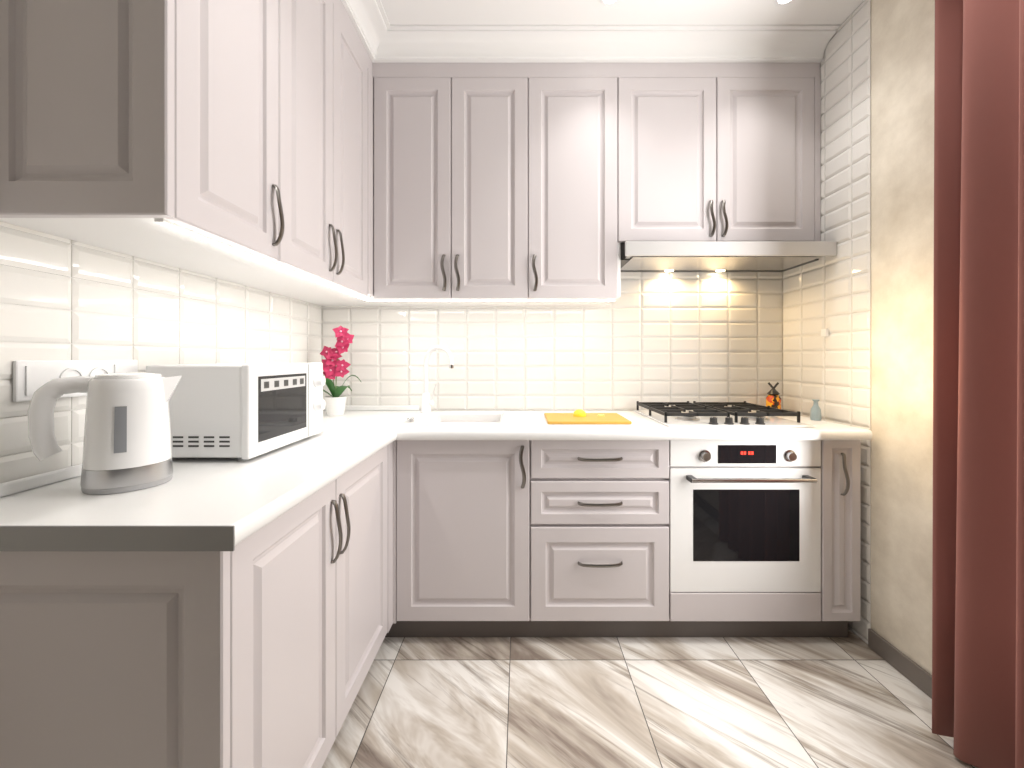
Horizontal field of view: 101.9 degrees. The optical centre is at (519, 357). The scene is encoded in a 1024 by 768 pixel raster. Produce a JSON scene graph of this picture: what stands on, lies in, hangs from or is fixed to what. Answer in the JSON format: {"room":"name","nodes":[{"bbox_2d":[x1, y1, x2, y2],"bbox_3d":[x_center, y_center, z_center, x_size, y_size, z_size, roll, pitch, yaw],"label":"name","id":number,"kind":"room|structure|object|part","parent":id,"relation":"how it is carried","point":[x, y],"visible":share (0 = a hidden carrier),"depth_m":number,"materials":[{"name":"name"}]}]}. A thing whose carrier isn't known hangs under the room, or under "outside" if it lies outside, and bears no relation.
{"room":"kitchen","nodes":[
{"label":"kitchen","id":0,"kind":"room"},
{"bbox_2d":[381,0,863,24],"bbox_3d":[0.175,-1.530,0.780,2.750,0.100,3.200,0,0,0],"label":"ceiling","id":1,"kind":"structure","parent":0,"point":[620,12],"depth_m":1.78,"materials":[{"name":"white paint"}]},
{"bbox_2d":[341,0,839,62],"bbox_3d":[0.337,-1.438,1.413,2.164,0.082,1.195,0,0,0],"label":"cove","id":2,"kind":"object","parent":1,"relation":"attached to","point":[383,40],"visible":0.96,"depth_m":1.91,"materials":[{"name":"white paint"}]},
{"bbox_2d":[774,0,793,5],"bbox_3d":[1.090,-1.476,1.700,0.084,0.006,0.084,0,0,-6],"label":"recessed light","id":3,"kind":"object","parent":1,"relation":"in","point":[776,3],"depth_m":1.73,"materials":[{"name":"white plastic"}]},
{"bbox_3d":[1.325,-1.423,0.967,0.060,0.025,0.695,0,0,0],"label":"rail","id":4,"kind":"object","parent":1,"relation":"attached to","visible":0},
{"bbox_2d":[932,0,1023,767],"bbox_3d":[1.319,-0.121,0.953,0.096,2.568,0.685,0,0,0],"label":"curtain","id":5,"kind":"object","parent":4,"relation":"hanging from","point":[978,537],"visible":1,"depth_m":1.18,"materials":[{"name":"red fabric"}]},
{"bbox_2d":[322,629,977,767],"bbox_3d":[0.175,1.225,0.780,2.750,0.100,3.200,0,0,0],"label":"floor","id":6,"kind":"structure","parent":0,"point":[852,700],"depth_m":1.40,"materials":[{"name":"tile"}]},
{"bbox_2d":[0,421,403,767],"bbox_3d":[-0.769,0.717,1.164,0.600,0.915,0.930,0,0,0],"label":"base cabinet","id":7,"kind":"object","parent":6,"relation":"on","point":[222,613],"depth_m":0.75,"materials":[{"name":"grey paint"}]},
{"bbox_2d":[28,372,181,494],"bbox_3d":[-0.907,0.158,0.929,0.213,0.252,0.163,0,0,0],"label":"kettle","id":8,"kind":"object","parent":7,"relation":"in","point":[127,441],"visible":1,"depth_m":0.88,"materials":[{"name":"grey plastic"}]},
{"bbox_3d":[-0.962,0.126,0.886,0.103,0.175,0.076,0,0,0],"label":"handle","id":9,"kind":"part","parent":8,"relation":"part of","materials":[{"name":"white plastic"}]},
{"bbox_3d":[-0.880,0.038,0.935,0.111,0.012,0.111,0,0,0],"label":"lid","id":10,"kind":"part","parent":8,"relation":"part of","materials":[{"name":"white plastic"}]},
{"bbox_2d":[146,363,325,460],"bbox_3d":[-0.861,0.151,1.333,0.312,0.267,0.425,0,0,0],"label":"microwave","id":11,"kind":"object","parent":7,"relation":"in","point":[243,411],"visible":0.9,"depth_m":1.12,"materials":[{"name":"white plastic"}]},
{"bbox_2d":[323,345,872,636],"bbox_3d":[0.157,0.556,1.940,2.452,1.237,0.621,0,0,0],"label":"base cabinet","id":12,"kind":"object","parent":6,"relation":"on","point":[517,523],"depth_m":1.68,"materials":[{"name":"grey paint"}]},
{"bbox_2d":[320,326,360,415],"bbox_3d":[-0.931,0.062,2.082,0.266,0.445,0.223,0,0,0],"label":"orchid","id":13,"kind":"object","parent":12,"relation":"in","point":[335,401],"visible":0.96,"depth_m":2.04,"materials":[{"name":"pink plant"}]},
{"bbox_3d":[-0.922,0.238,2.075,0.108,0.092,0.108,0,0,0],"label":"pot","id":14,"kind":"part","parent":13,"relation":"part of","materials":[{"name":"white ceramic"}]},
{"bbox_2d":[0,410,869,549],"bbox_3d":[0.157,0.305,1.476,2.452,0.040,1.547,0,0,0],"label":"countertop","id":15,"kind":"structure","parent":12,"relation":"on","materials":[{"name":"white stone"}]},
{"bbox_2d":[420,345,453,412],"bbox_3d":[-0.414,0.105,2.084,0.177,0.340,0.096,0,0,0],"label":"faucet","id":16,"kind":"object","parent":15,"relation":"on","point":[426,401],"depth_m":2.09,"materials":[{"name":"silver metal"}]},
{"bbox_2d":[398,410,510,462],"bbox_3d":[-0.281,0.357,1.960,0.462,0.196,0.450,0,0,0],"label":"sink","id":17,"kind":"object","parent":15,"relation":"in","point":[425,418],"depth_m":2.08,"materials":[{"name":"white ceramic"}]},
{"bbox_2d":[634,401,814,426],"bbox_3d":[0.910,0.257,1.960,0.600,0.055,0.520,0,0,0],"label":"cooktop","id":18,"kind":"object","parent":15,"relation":"in","point":[704,414],"visible":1,"depth_m":1.85,"materials":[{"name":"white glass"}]},
{"bbox_3d":[0.910,0.281,1.960,0.600,0.007,0.520,0,0,0],"label":"glass","id":19,"kind":"part","parent":18,"relation":"part of","materials":[{"name":"white glass"}]},
{"bbox_2d":[766,382,780,408],"bbox_3d":[1.325,0.205,2.170,0.068,0.158,0.068,0,0,0],"label":"figurine","id":20,"kind":"object","parent":15,"relation":"on","point":[773,399],"visible":0.83,"depth_m":2.15,"materials":[{"name":"orange plastic"}]},
{"bbox_3d":[1.325,0.159,2.170,0.060,0.066,0.060,0,0,0],"label":"lid","id":21,"kind":"part","parent":20,"relation":"part of","materials":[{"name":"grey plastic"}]},
{"bbox_2d":[810,399,821,420],"bbox_3d":[1.358,0.237,1.905,0.044,0.094,0.044,0,0,0],"label":"bottle","id":22,"kind":"object","parent":15,"relation":"on","point":[815,413],"visible":1,"depth_m":1.89,"materials":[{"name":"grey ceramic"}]},
{"bbox_2d":[544,409,631,423],"bbox_3d":[0.300,0.263,1.920,0.360,0.044,0.280,0,0,0],"label":"cutting board","id":23,"kind":"object","parent":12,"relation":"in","point":[579,416],"visible":1,"depth_m":1.87,"materials":[{"name":"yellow wood"}]},
{"bbox_2d":[637,420,820,591],"bbox_3d":[0.915,0.639,1.913,0.610,0.621,0.574,0,0,0],"label":"oven","id":24,"kind":"object","parent":12,"relation":"in","point":[743,514],"depth_m":1.68,"materials":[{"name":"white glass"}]},
{"bbox_2d":[688,425,827,488],"bbox_3d":[0.926,0.389,1.628,0.510,0.207,0.002,0,0,0],"label":"control panel","id":25,"kind":"object","parent":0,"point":[718,457],"depth_m":1.68,"materials":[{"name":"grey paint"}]},
{"bbox_2d":[871,0,934,674],"bbox_3d":[1.490,-0.152,0.780,0.120,2.655,2.960,0,0,0],"label":"wall","id":26,"kind":"structure","parent":0,"point":[902,145],"depth_m":1.55,"materials":[{"name":"beige paint"}]},
{"bbox_2d":[783,0,870,643],"bbox_3d":[1.425,-0.152,1.971,0.007,2.655,0.562,0,0,0],"label":"tiles","id":27,"kind":"structure","parent":26,"relation":"attached to","point":[831,372],"depth_m":1.83,"materials":[{"name":"white tile"}]},
{"bbox_2d":[821,329,828,336],"bbox_3d":[1.416,-0.117,1.927,0.012,0.035,0.035,0,0,0],"label":"light switch","id":28,"kind":"object","parent":27,"relation":"attached to","point":[824,332],"visible":1,"depth_m":1.92,"materials":[{"name":"white plastic"}]},
{"bbox_2d":[868,628,931,698],"bbox_3d":[1.423,1.137,0.500,0.014,0.074,2.380,0,0,0],"label":"baseboard","id":29,"kind":"structure","parent":26,"relation":"attached to","point":[914,673],"depth_m":1.54,"materials":[{"name":"grey"}]},
{"bbox_3d":[0.175,-0.152,2.320,2.750,2.655,0.120,0,0,0],"label":"wall","id":30,"kind":"structure","parent":0,"visible":0},
{"bbox_2d":[0,0,287,263],"bbox_3d":[-0.882,-0.846,1.007,0.374,1.103,0.386,0,0,0],"label":"upper cabinet","id":31,"kind":"object","parent":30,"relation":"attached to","point":[152,130],"depth_m":0.83,"materials":[{"name":"grey paint"}]},
{"bbox_2d":[165,0,371,295],"bbox_3d":[-0.882,-0.846,1.549,0.374,1.103,0.697,0,0,0],"label":"upper cabinet","id":32,"kind":"object","parent":30,"relation":"attached to","point":[306,150],"depth_m":1.51,"materials":[{"name":"grey paint"}]},
{"bbox_2d":[372,63,531,305],"bbox_3d":[-0.339,-0.846,2.075,0.753,1.103,0.351,0,0,0],"label":"upper cabinet","id":33,"kind":"object","parent":30,"relation":"attached to","point":[452,142],"depth_m":1.96,"materials":[{"name":"grey paint"}]},
{"bbox_2d":[322,272,782,410],"bbox_3d":[0.175,-0.155,2.255,2.510,0.940,0.007,0,0,0],"label":"tiles","id":34,"kind":"structure","parent":30,"relation":"attached to","point":[690,337],"depth_m":2.25,"materials":[{"name":"white tile"}]},
{"bbox_2d":[528,63,619,305],"bbox_3d":[0.250,-0.846,2.106,0.425,1.103,0.290,0,0,0],"label":"upper cabinet","id":35,"kind":"object","parent":30,"relation":"attached to","point":[576,106],"depth_m":1.96,"materials":[{"name":"grey paint"}]},
{"bbox_2d":[620,63,820,259],"bbox_3d":[0.941,-0.974,2.106,0.956,0.846,0.290,0,0,0],"label":"upper cabinet","id":36,"kind":"object","parent":30,"relation":"attached to","point":[709,151],"depth_m":1.96,"materials":[{"name":"grey paint"}]},
{"bbox_2d":[621,241,836,271],"bbox_3d":[0.946,-0.504,2.054,0.946,0.090,0.392,0,0,0],"label":"range hood","id":37,"kind":"object","parent":36,"relation":"attached to","point":[709,256],"visible":1,"depth_m":1.86,"materials":[{"name":"grey metal"}]},
{"bbox_3d":[-1.140,-0.152,0.780,0.120,2.655,2.960,0,0,0],"label":"wall","id":38,"kind":"structure","parent":0,"visible":0},
{"bbox_2d":[0,221,321,482],"bbox_3d":[-1.075,-0.005,1.351,0.007,0.640,1.802,0,0,0],"label":"tiles","id":39,"kind":"structure","parent":38,"relation":"attached to","point":[61,298],"depth_m":1.08,"materials":[{"name":"white tile"}]},
{"bbox_2d":[13,360,137,401],"bbox_3d":[-1.065,0.049,1.015,0.013,0.088,0.280,0,0,0],"label":"electrical outlet plate","id":40,"kind":"object","parent":39,"relation":"attached to","point":[30,377],"visible":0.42,"depth_m":0.95,"materials":[{"name":"white plastic"}]}
]}

